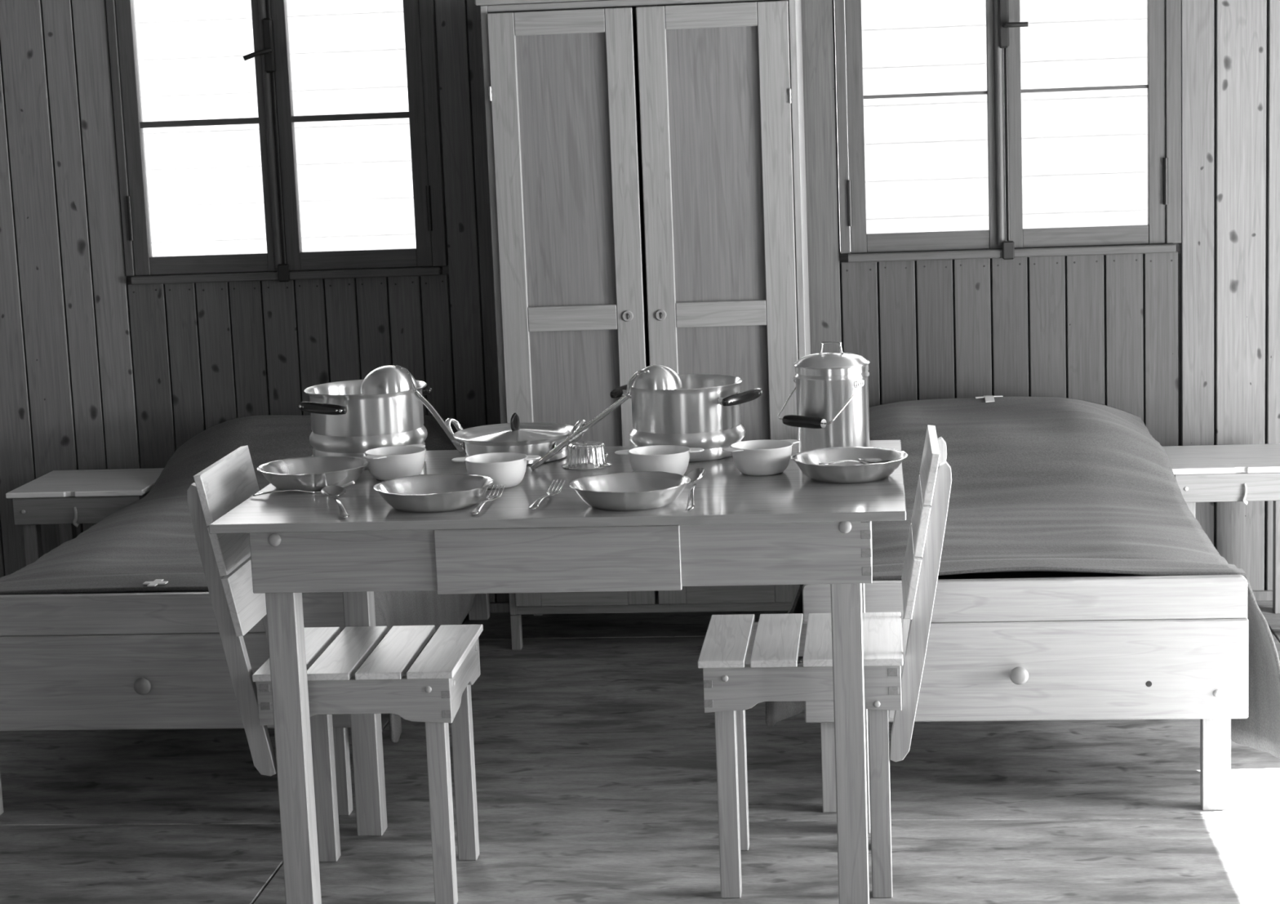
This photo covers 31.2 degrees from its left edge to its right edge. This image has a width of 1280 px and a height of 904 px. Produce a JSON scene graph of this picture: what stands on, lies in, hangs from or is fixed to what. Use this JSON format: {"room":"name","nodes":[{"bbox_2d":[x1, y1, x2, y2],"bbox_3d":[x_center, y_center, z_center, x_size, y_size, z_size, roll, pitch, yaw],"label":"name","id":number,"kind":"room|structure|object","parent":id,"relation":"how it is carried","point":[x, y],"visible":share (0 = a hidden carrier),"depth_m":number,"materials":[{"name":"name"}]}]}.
{"room":"cabin interior","nodes":[
{"label":"cabin interior","id":0,"kind":"room"},
{"bbox_2d":[0,0,1279,602],"bbox_3d":[0.499,-0.733,6.318,6.000,2.350,0.102,-1,9,6],"label":"wall","id":1,"kind":"structure","parent":0,"point":[99,370],"depth_m":6.36,"materials":[{"name":"grey"}]},
{"bbox_2d":[105,0,448,284],"bbox_3d":[-1.014,-0.948,6.388,0.933,0.950,0.117,-1,9,6],"label":"window","id":2,"kind":"structure","parent":1,"relation":"in","point":[284,260],"depth_m":6.41,"materials":[{"name":"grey wood"}]},
{"bbox_2d":[488,590,1272,613],"bbox_3d":[0.538,0.422,6.443,6.000,0.028,0.015,-1,9,6],"label":"baseboard","id":3,"kind":"structure","parent":1,"relation":"attached to","point":[1260,595],"depth_m":6.53,"materials":[{"name":"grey wood"}]},
{"bbox_2d":[834,0,1181,263],"bbox_3d":[0.988,-0.993,6.177,0.928,0.950,0.117,-1,9,6],"label":"window","id":4,"kind":"structure","parent":1,"relation":"in","point":[1006,237],"depth_m":6.20,"materials":[{"name":"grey wood"}]},
{"bbox_2d":[0,600,1279,903],"bbox_3d":[0.174,1.056,2.852,6.200,0.060,7.650,-1,9,6],"label":"floor","id":5,"kind":"structure","parent":0,"point":[594,743],"depth_m":4.71,"materials":[{"name":"grey"}]},
{"bbox_2d":[5,467,164,565],"bbox_3d":[-1.490,0.300,6.362,0.376,0.452,0.362,-1,9,6],"label":"nightstand","id":6,"kind":"object","parent":5,"relation":"on","point":[68,499],"visible":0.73,"depth_m":6.18,"materials":[{"name":"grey wood"}]},
{"bbox_2d":[0,590,489,815],"bbox_3d":[-0.925,0.384,5.611,0.869,0.480,1.852,-1,9,6],"label":"bed","id":7,"kind":"object","parent":5,"relation":"on","point":[131,660],"visible":0.41,"depth_m":4.72,"materials":[{"name":"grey wood"}]},
{"bbox_2d":[0,414,475,742],"bbox_3d":[-0.927,0.258,5.627,1.010,0.486,1.814,-1,9,6],"label":"blanket","id":8,"kind":"object","parent":7,"relation":"on","point":[149,544],"visible":0.41,"depth_m":5.38,"materials":[{"name":"fabric"}]},
{"bbox_2d":[186,444,483,903],"bbox_3d":[-0.550,0.411,4.284,0.468,0.816,0.360,-1,9,5],"label":"wooden chair","id":9,"kind":"object","parent":5,"relation":"on","point":[444,664],"visible":0.83,"depth_m":4.17,"materials":[{"name":"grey wood"}]},
{"bbox_2d":[208,440,906,903],"bbox_3d":[-0.095,0.425,4.254,1.173,0.762,0.752,-1,9,6],"label":"dining table","id":10,"kind":"object","parent":5,"relation":"on","point":[789,526],"visible":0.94,"depth_m":3.91,"materials":[{"name":"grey wood"}]},
{"bbox_2d":[250,480,355,496],"bbox_3d":[-0.610,0.068,4.152,0.188,0.016,0.024,-4,9,-12],"label":"fork","id":11,"kind":"object","parent":10,"relation":"on","point":[351,482],"visible":0.67,"depth_m":4.15,"materials":[{"name":"silver metal"}]},
{"bbox_2d":[257,455,370,490],"bbox_3d":[-0.601,0.042,4.238,0.208,0.039,0.208,-1,9,6],"label":"plate","id":12,"kind":"object","parent":10,"relation":"on","point":[305,473],"visible":0.93,"depth_m":4.25,"materials":[{"name":"silver metal"}]},
{"bbox_2d":[320,485,349,517],"bbox_3d":[-0.521,0.085,3.966,0.043,0.027,0.179,-5,9,-15],"label":"spoon","id":13,"kind":"object","parent":10,"relation":"on","point":[333,491],"visible":1,"depth_m":4.02,"materials":[{"name":"silver metal"}]},
{"bbox_2d":[320,485,346,497],"bbox_3d":[-0.536,0.073,4.018,0.043,0.011,0.068,-5,16,-14],"label":"bowl","id":14,"kind":"object","parent":13,"relation":"on","point":[333,491],"depth_m":4.03,"materials":[{"name":"silver metal"}]},
{"bbox_2d":[297,379,431,469],"bbox_3d":[-0.531,-0.054,4.480,0.238,0.148,0.311,-1,9,6],"label":"cooking pot","id":15,"kind":"object","parent":10,"relation":"on","point":[345,421],"visible":0.66,"depth_m":4.38,"materials":[{"name":"silver metal"}]},
{"bbox_2d":[360,364,466,455],"bbox_3d":[-0.425,-0.073,4.405,0.220,0.198,0.109,-6,10,-23],"label":"ladle","id":16,"kind":"object","parent":15,"relation":"on","point":[384,379],"visible":1,"depth_m":4.34,"materials":[{"name":"silver metal"}]},
{"bbox_2d":[360,365,417,394],"bbox_3d":[-0.479,-0.139,4.372,0.108,0.050,0.108,-1,9,6],"label":"bowl","id":17,"kind":"object","parent":16,"relation":"on","point":[384,379],"depth_m":4.34,"materials":[{"name":"silver metal"}]},
{"bbox_2d":[364,444,426,480],"bbox_3d":[-0.455,0.023,4.281,0.137,0.052,0.114,-6,10,-21],"label":"bowl","id":18,"kind":"object","parent":10,"relation":"on","point":[387,463],"visible":0.92,"depth_m":4.24,"materials":[{"name":"white ceramic"}]},
{"bbox_2d":[373,473,493,511],"bbox_3d":[-0.357,0.074,3.980,0.208,0.039,0.208,-1,9,6],"label":"plate","id":19,"kind":"object","parent":10,"relation":"on","point":[438,492],"visible":1,"depth_m":4.00,"materials":[{"name":"silver metal"}]},
{"bbox_2d":[469,484,505,515],"bbox_3d":[-0.265,0.083,3.963,0.024,0.016,0.199,-1,10,10],"label":"fork","id":20,"kind":"object","parent":10,"relation":"on","point":[477,508],"visible":1,"depth_m":4.00,"materials":[{"name":"silver metal"}]},
{"bbox_2d":[451,452,540,488],"bbox_3d":[-0.259,0.035,4.154,0.138,0.052,0.114,-8,11,-33],"label":"bowl","id":21,"kind":"object","parent":10,"relation":"on","point":[508,468],"visible":0.82,"depth_m":4.12,"materials":[{"name":"white ceramic"}]},
{"bbox_2d":[444,412,586,464],"bbox_3d":[-0.241,-0.032,4.454,0.243,0.089,0.243,-7,10,-27],"label":"pan","id":22,"kind":"object","parent":10,"relation":"on","point":[535,438],"visible":0.88,"depth_m":4.42,"materials":[{"name":"silver metal"}]},
{"bbox_2d":[528,479,565,510],"bbox_3d":[-0.163,0.075,3.987,0.024,0.016,0.198,0,10,12],"label":"fork","id":23,"kind":"object","parent":10,"relation":"on","point":[535,505],"visible":1,"depth_m":4.02,"materials":[{"name":"silver metal"}]},
{"bbox_2d":[561,440,612,470],"bbox_3d":[-0.101,0.004,4.334,0.095,0.045,0.095,-1,9,6],"label":"tin","id":24,"kind":"object","parent":10,"relation":"on","point":[582,455],"visible":1,"depth_m":4.30,"materials":[{"name":"silver metal"}]},
{"bbox_2d":[569,471,690,510],"bbox_3d":[-0.016,0.069,3.924,0.208,0.039,0.208,-1,9,6],"label":"plate","id":25,"kind":"object","parent":10,"relation":"on","point":[637,490],"visible":1,"depth_m":3.95,"materials":[{"name":"silver metal"}]},
{"bbox_2d":[614,444,703,475],"bbox_3d":[0.036,0.022,4.166,0.137,0.052,0.114,-8,11,-34],"label":"bowl","id":26,"kind":"object","parent":10,"relation":"on","point":[674,459],"visible":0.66,"depth_m":4.13,"materials":[{"name":"white ceramic"}]},
{"bbox_2d":[609,373,762,462],"bbox_3d":[0.089,-0.065,4.415,0.294,0.142,0.225,5,12,38],"label":"cooking pot","id":27,"kind":"object","parent":10,"relation":"on","point":[704,413],"visible":0.72,"depth_m":4.33,"materials":[{"name":"silver metal"}]},
{"bbox_2d":[529,364,682,470],"bbox_3d":[-0.065,-0.068,4.334,0.292,0.186,0.094,-2,9,0],"label":"ladle","id":28,"kind":"object","parent":27,"relation":"in","point":[653,376],"visible":1,"depth_m":4.30,"materials":[{"name":"silver metal"}]},
{"bbox_2d":[632,364,682,389],"bbox_3d":[0.032,-0.142,4.323,0.094,0.043,0.094,-1,9,6],"label":"bowl","id":29,"kind":"object","parent":28,"relation":"on","point":[653,376],"depth_m":4.29,"materials":[{"name":"silver metal"}]},
{"bbox_2d":[685,467,705,511],"bbox_3d":[0.089,0.062,3.915,0.040,0.044,0.187,-1,9,5],"label":"spoon","id":30,"kind":"object","parent":10,"relation":"on","point":[695,475],"visible":0.92,"depth_m":3.95,"materials":[{"name":"silver metal"}]},
{"bbox_2d":[686,467,705,484],"bbox_3d":[0.096,0.046,3.973,0.043,0.011,0.068,-25,15,13],"label":"bowl","id":31,"kind":"object","parent":30,"relation":"on","point":[695,475],"depth_m":3.99,"materials":[{"name":"silver metal"}]},
{"bbox_2d":[722,439,799,475],"bbox_3d":[0.222,0.012,4.183,0.137,0.052,0.114,-1,9,5],"label":"bowl","id":32,"kind":"object","parent":10,"relation":"on","point":[751,457],"visible":1,"depth_m":4.14,"materials":[{"name":"white ceramic"}]},
{"bbox_2d":[777,341,870,453],"bbox_3d":[0.356,-0.100,4.330,0.150,0.216,0.167,7,13,44],"label":"milk can","id":33,"kind":"object","parent":10,"relation":"on","point":[832,388],"visible":0.93,"depth_m":4.28,"materials":[{"name":"silver metal"}]},
{"bbox_2d":[791,446,907,483],"bbox_3d":[0.374,0.025,4.101,0.208,0.039,0.208,-1,9,6],"label":"plate","id":34,"kind":"object","parent":10,"relation":"on","point":[808,461],"visible":1,"depth_m":4.07,"materials":[{"name":"silver metal"}]},
{"bbox_2d":[818,457,888,464],"bbox_3d":[0.380,0.020,4.094,0.181,0.025,0.043,-11,12,-43],"label":"spoon","id":35,"kind":"object","parent":34,"relation":"on","point":[866,460],"visible":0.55,"depth_m":4.11,"materials":[{"name":"silver metal"}]},
{"bbox_2d":[857,457,888,463],"bbox_3d":[0.420,0.019,4.133,0.068,0.011,0.043,-1,6,-45],"label":"bowl","id":36,"kind":"object","parent":35,"relation":"on","point":[866,460],"depth_m":4.12,"materials":[{"name":"silver metal"}]},
{"bbox_2d":[474,0,810,649],"bbox_3d":[0.044,-0.356,6.126,0.823,1.702,0.447,-1,9,6],"label":"wardrobe","id":37,"kind":"object","parent":5,"relation":"on","point":[647,191],"visible":0.82,"depth_m":5.87,"materials":[{"name":"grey wood"}]},
{"bbox_2d":[697,424,951,897],"bbox_3d":[0.348,0.382,4.243,0.455,0.816,0.360,-1,9,6],"label":"wooden chair","id":38,"kind":"object","parent":5,"relation":"on","point":[745,663],"visible":0.92,"depth_m":4.11,"materials":[{"name":"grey wood"}]},
{"bbox_2d":[802,571,1248,812],"bbox_3d":[0.850,0.344,5.424,0.869,0.480,1.852,-1,9,6],"label":"bed","id":39,"kind":"object","parent":5,"relation":"on","point":[1002,646],"visible":0.59,"depth_m":4.52,"materials":[{"name":"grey wood"}]},
{"bbox_2d":[765,395,1279,757],"bbox_3d":[0.850,0.242,5.444,1.031,0.546,1.815,-1,9,6],"label":"blanket","id":40,"kind":"object","parent":39,"relation":"on","point":[1038,483],"visible":0.58,"depth_m":5.32,"materials":[{"name":"fabric"}]},
{"bbox_2d":[1162,443,1279,613],"bbox_3d":[1.563,0.233,6.031,0.376,0.452,0.362,-1,9,6],"label":"nightstand","id":41,"kind":"object","parent":5,"relation":"on","point":[1245,473],"visible":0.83,"depth_m":5.85,"materials":[{"name":"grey wood"}]},
{"label":"outside","id":42,"kind":"structure","parent":0,"visible":0},
{"bbox_3d":[-0.102,1.257,4.008,28.000,0.200,28.000,-1,9,6],"label":"ground","id":43,"kind":"structure","parent":42,"visible":0},
{"bbox_2d":[133,0,1147,256],"bbox_3d":[0.423,-0.953,9.454,14.000,2.400,0.288,-1,9,6],"label":"window panes","id":44,"kind":"object","parent":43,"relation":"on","point":[1085,163],"visible":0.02,"depth_m":9.27,"materials":[{"name":"glass"}]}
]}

